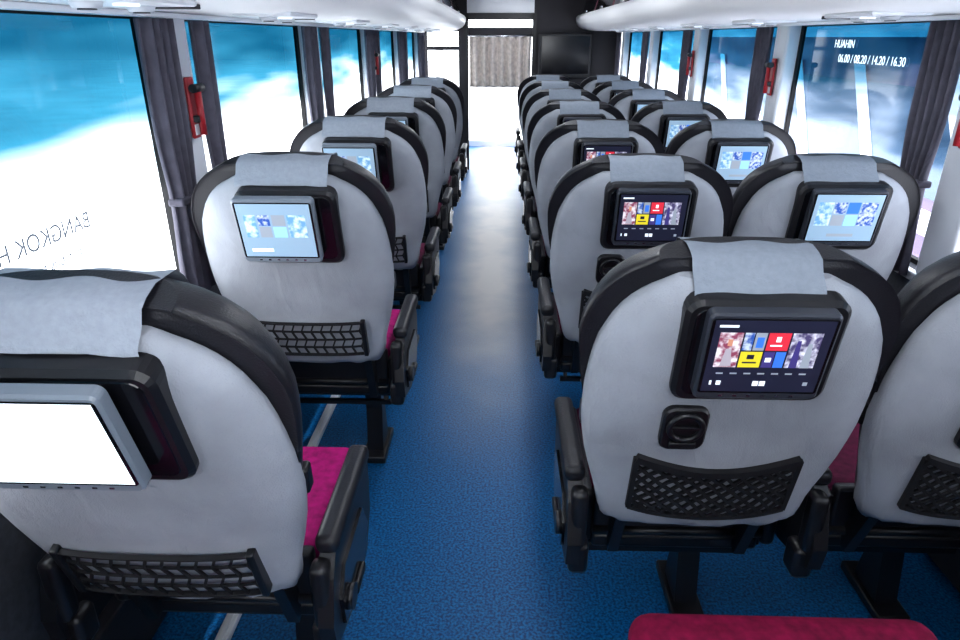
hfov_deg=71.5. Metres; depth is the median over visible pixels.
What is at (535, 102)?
cushion
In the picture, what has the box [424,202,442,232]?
seat cushion
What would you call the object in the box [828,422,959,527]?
seat cushion
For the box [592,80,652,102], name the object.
seat
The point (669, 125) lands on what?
monitor
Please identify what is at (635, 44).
window
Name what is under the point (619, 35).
window curtain
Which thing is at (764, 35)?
window curtain
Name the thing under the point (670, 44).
window
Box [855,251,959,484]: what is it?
backrest
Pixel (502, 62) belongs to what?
curtain
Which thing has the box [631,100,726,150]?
seat
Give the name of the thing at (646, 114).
cushion
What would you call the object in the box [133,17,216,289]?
window curtain
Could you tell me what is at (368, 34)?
window curtain
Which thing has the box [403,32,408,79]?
window curtain
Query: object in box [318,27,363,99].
window
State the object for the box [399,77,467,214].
seat
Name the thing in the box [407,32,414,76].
window
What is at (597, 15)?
luggage rack
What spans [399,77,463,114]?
cushion
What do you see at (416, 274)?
seat cushion
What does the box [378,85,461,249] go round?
seat
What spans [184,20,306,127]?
window
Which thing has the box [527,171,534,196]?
seat cushion
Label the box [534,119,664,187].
backrest
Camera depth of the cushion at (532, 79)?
6.23 m
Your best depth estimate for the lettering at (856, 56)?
2.52 m
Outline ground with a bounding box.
[0,61,688,270]
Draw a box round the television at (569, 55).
[538,33,592,78]
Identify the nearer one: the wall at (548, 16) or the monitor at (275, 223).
the monitor at (275, 223)
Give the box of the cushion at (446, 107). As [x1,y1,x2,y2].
[378,85,456,131]
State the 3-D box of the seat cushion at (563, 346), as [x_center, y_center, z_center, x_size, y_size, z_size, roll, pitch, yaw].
[0.504,0.023,2.626,0.472,0.155,0.440,1,23,2]
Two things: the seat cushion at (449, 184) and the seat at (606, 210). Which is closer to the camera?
the seat at (606, 210)
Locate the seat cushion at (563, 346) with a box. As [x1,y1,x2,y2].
[552,294,572,366]
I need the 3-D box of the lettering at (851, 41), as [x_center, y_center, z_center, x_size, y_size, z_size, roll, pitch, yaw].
[1.483,-1.124,2.712,0.001,0.031,0.163,1,23,2]
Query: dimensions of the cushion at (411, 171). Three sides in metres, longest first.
0.656 x 0.566 x 0.246 m
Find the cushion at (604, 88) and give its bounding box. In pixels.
[592,80,652,94]
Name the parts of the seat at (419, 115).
seat frame, armrest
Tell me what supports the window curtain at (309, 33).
hanging from the wall at (20, 613)
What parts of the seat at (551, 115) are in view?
armrest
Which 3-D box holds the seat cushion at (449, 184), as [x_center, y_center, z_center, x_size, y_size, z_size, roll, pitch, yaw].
[-0.422,-0.994,5.022,0.472,0.155,0.440,1,23,2]
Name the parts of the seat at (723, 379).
armrest, seat frame, armrest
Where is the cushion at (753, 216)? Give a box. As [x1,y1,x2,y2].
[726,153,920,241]
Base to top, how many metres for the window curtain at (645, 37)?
0.755 m
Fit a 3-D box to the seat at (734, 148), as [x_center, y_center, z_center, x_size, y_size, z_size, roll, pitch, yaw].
[1.098,-0.405,3.289,0.577,1.174,0.726,1,23,2]
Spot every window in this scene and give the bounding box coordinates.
[0,10,179,271]
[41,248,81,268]
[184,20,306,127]
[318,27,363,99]
[379,30,394,85]
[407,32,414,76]
[627,31,649,77]
[655,30,694,88]
[701,27,776,101]
[784,20,959,264]
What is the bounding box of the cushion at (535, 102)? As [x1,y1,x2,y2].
[522,89,600,129]
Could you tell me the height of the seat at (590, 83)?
1.174 m
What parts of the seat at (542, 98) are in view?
armrest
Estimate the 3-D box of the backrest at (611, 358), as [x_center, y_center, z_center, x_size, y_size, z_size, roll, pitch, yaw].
[0.466,0.126,1.340,0.566,0.627,0.246,1,23,2]
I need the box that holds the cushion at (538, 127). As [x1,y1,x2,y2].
[527,100,625,151]
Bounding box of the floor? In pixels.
[152,146,959,639]
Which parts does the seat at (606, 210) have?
armrest, seat frame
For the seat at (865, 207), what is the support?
on the floor
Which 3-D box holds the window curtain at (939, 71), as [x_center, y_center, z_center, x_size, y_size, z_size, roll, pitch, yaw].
[1.381,-0.529,2.096,0.046,0.755,0.185,1,23,2]
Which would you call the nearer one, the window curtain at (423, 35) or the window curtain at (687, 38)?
the window curtain at (687, 38)
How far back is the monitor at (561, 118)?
3.63 m
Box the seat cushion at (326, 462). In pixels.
[115,447,368,600]
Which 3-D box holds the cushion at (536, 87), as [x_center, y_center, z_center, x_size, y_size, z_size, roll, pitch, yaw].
[0.608,-1.678,5.590,0.566,0.627,0.246,1,23,2]
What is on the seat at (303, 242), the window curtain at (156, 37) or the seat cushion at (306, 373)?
the seat cushion at (306, 373)
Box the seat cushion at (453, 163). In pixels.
[452,156,458,173]
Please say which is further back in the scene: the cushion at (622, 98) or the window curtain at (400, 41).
the window curtain at (400, 41)
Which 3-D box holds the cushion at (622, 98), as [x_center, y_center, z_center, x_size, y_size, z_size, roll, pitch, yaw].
[1.144,-1.317,4.738,0.566,0.627,0.246,1,23,2]
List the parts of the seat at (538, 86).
armrest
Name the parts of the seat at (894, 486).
seat frame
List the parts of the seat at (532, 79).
armrest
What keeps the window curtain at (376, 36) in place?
hanging from the wall at (20, 613)
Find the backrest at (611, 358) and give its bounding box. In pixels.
[579,236,901,390]
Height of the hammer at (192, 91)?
0.170 m
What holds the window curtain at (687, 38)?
hanging from the wall at (942, 235)
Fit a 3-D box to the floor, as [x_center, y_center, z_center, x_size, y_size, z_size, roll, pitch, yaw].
[0.348,-0.347,4.759,2.460,0.080,11.450,1,23,2]
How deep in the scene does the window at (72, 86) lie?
1.51 m
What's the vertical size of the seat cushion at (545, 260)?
0.155 m
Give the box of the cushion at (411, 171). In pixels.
[290,115,428,193]
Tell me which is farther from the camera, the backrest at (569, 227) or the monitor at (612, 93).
the monitor at (612, 93)
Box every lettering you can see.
[0,211,89,267]
[835,40,854,47]
[838,54,905,66]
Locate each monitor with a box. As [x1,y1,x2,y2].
[0,352,198,490]
[231,185,344,262]
[321,137,394,191]
[368,112,419,136]
[419,97,434,106]
[547,99,583,103]
[557,114,605,125]
[572,137,638,167]
[600,180,697,248]
[609,90,624,100]
[629,99,667,120]
[658,114,709,150]
[669,290,851,399]
[704,137,773,186]
[785,180,892,249]
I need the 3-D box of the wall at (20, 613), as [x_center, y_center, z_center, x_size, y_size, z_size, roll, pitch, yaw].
[-0.804,-1.304,4.391,0.115,1.970,11.350,1,23,2]
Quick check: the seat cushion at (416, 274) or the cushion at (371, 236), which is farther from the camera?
the seat cushion at (416, 274)
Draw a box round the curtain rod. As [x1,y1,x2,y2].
[468,35,532,36]
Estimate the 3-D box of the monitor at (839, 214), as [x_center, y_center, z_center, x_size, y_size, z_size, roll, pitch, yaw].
[1.067,-0.308,1.988,0.270,0.214,0.102,1,23,2]
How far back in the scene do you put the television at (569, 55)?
7.58 m
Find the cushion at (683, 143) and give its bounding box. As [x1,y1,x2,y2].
[665,119,795,154]
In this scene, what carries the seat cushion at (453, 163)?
on the seat at (446, 85)
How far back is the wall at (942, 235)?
2.30 m
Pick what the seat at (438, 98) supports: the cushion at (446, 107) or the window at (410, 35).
the cushion at (446, 107)
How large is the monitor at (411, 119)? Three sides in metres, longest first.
0.270 x 0.224 x 0.115 m
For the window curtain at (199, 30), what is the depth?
2.02 m
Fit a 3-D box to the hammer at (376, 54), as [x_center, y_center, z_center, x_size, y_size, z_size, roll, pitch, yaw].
[-0.731,-1.810,4.699,0.040,0.170,0.075,1,23,2]
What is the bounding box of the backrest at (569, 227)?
[548,153,733,249]
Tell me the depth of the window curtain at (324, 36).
3.40 m
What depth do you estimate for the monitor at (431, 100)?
4.28 m
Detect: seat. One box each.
[0,268,369,639]
[191,151,417,463]
[290,115,439,345]
[344,96,452,245]
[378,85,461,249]
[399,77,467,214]
[514,75,570,156]
[516,80,583,175]
[518,89,600,199]
[522,100,625,234]
[527,119,664,294]
[535,153,733,381]
[552,236,901,613]
[580,75,631,92]
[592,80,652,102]
[608,89,682,120]
[628,613,937,639]
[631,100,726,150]
[665,119,795,195]
[726,153,920,280]
[828,251,959,619]
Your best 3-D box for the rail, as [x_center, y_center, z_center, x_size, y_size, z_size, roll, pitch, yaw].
[-0.626,0.031,3.729,0.035,0.029,8.200,1,23,2]
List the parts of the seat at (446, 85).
armrest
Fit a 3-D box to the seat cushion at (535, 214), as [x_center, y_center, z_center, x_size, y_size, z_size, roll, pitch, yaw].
[0.560,-0.698,4.326,0.472,0.155,0.440,1,23,2]
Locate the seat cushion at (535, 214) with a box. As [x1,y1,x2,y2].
[531,196,540,229]
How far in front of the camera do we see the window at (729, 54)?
4.09 m
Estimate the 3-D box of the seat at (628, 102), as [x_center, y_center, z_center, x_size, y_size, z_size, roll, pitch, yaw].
[1.155,-1.126,4.989,0.577,1.174,0.726,1,23,2]
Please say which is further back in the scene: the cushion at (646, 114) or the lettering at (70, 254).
the cushion at (646, 114)
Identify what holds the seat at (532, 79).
on the floor
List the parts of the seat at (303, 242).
seat frame, armrest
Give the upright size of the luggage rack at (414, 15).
0.419 m
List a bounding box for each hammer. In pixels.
[183,77,207,138]
[374,50,378,74]
[686,50,694,76]
[763,58,776,95]
[952,95,959,148]
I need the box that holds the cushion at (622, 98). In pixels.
[608,89,682,105]
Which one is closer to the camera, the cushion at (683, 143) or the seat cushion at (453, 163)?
the cushion at (683, 143)
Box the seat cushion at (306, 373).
[289,309,399,385]
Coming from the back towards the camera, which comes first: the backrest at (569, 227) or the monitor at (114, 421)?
the backrest at (569, 227)
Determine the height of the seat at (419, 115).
1.213 m
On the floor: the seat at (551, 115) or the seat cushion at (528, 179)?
the seat at (551, 115)
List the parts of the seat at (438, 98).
seat frame, armrest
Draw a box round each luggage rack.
[0,0,465,31]
[576,0,959,31]
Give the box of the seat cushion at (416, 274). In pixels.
[394,243,425,294]
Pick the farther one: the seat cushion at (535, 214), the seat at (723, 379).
the seat cushion at (535, 214)
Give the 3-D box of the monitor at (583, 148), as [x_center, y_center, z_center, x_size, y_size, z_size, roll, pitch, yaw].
[0.530,-0.669,2.840,0.270,0.214,0.102,1,23,2]
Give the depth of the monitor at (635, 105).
4.49 m
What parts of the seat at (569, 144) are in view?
armrest, seat frame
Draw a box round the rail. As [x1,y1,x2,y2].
[215,395,340,639]
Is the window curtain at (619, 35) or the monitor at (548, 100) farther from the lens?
the window curtain at (619, 35)
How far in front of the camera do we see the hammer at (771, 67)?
3.24 m
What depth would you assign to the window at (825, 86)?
2.63 m
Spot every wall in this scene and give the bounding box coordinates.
[0,1,434,639]
[424,0,616,169]
[435,31,514,145]
[617,15,959,592]
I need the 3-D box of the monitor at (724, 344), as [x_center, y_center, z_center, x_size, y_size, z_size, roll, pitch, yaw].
[0.474,0.052,1.140,0.270,0.214,0.102,1,23,2]
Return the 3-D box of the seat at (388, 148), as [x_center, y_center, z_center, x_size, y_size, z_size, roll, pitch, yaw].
[-0.484,-0.347,3.106,0.588,1.213,0.779,1,23,2]
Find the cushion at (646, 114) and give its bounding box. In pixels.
[631,100,726,122]
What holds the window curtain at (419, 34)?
hanging from the wall at (20, 613)
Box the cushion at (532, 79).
[517,75,570,103]
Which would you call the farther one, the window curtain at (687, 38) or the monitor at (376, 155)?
the window curtain at (687, 38)
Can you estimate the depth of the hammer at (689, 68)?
4.62 m
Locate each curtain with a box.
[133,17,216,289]
[187,20,227,167]
[301,26,323,122]
[319,27,335,115]
[364,30,375,96]
[373,30,381,95]
[397,31,404,83]
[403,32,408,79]
[417,32,422,76]
[422,33,425,76]
[470,37,530,87]
[614,33,621,74]
[639,32,649,81]
[677,30,693,99]
[745,27,773,119]
[893,20,959,274]
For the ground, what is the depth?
11.82 m
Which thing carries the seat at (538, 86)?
on the floor
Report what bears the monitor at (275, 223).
on the seat at (303, 242)
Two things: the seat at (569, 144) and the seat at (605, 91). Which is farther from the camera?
the seat at (605, 91)
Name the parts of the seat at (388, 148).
seat frame, armrest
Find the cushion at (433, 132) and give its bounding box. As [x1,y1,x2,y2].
[344,96,445,154]
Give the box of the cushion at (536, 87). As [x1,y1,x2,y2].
[519,80,583,117]
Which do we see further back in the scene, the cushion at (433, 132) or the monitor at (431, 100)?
the monitor at (431, 100)
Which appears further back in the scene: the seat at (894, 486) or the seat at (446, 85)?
the seat at (446, 85)
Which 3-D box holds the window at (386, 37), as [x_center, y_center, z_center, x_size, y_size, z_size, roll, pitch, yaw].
[-0.804,-1.963,5.443,0.020,0.760,1.350,1,23,2]
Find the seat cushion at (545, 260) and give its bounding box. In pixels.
[539,234,550,278]
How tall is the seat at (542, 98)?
1.174 m
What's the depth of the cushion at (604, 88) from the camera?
5.37 m
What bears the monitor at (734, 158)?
on the seat at (734, 148)
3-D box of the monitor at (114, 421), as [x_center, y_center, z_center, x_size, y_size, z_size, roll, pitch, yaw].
[-0.540,0.144,0.892,0.270,0.224,0.115,1,30,2]
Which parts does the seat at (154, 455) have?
armrest, seat frame, armrest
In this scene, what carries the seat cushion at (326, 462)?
on the seat at (154, 455)
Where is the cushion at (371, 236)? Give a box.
[191,151,395,260]
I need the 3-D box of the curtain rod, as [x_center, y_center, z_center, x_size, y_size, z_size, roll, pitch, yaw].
[0.231,-3.220,7.560,0.740,0.020,0.020,1,23,2]
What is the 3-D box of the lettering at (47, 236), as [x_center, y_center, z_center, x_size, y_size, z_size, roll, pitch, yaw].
[-0.935,-0.146,1.360,0.001,0.038,0.479,1,23,2]
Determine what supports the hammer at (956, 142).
attached to the wall at (942, 235)
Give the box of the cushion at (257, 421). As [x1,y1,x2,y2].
[0,270,302,465]
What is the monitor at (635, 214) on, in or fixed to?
on the seat at (606, 210)
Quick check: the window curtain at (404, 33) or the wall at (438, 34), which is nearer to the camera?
the window curtain at (404, 33)
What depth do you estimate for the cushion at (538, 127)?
3.69 m
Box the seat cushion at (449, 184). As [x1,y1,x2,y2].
[443,176,451,193]
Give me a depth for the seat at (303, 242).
1.89 m
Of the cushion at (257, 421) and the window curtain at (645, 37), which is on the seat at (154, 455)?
the cushion at (257, 421)
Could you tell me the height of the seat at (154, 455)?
1.206 m
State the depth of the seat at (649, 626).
1.14 m

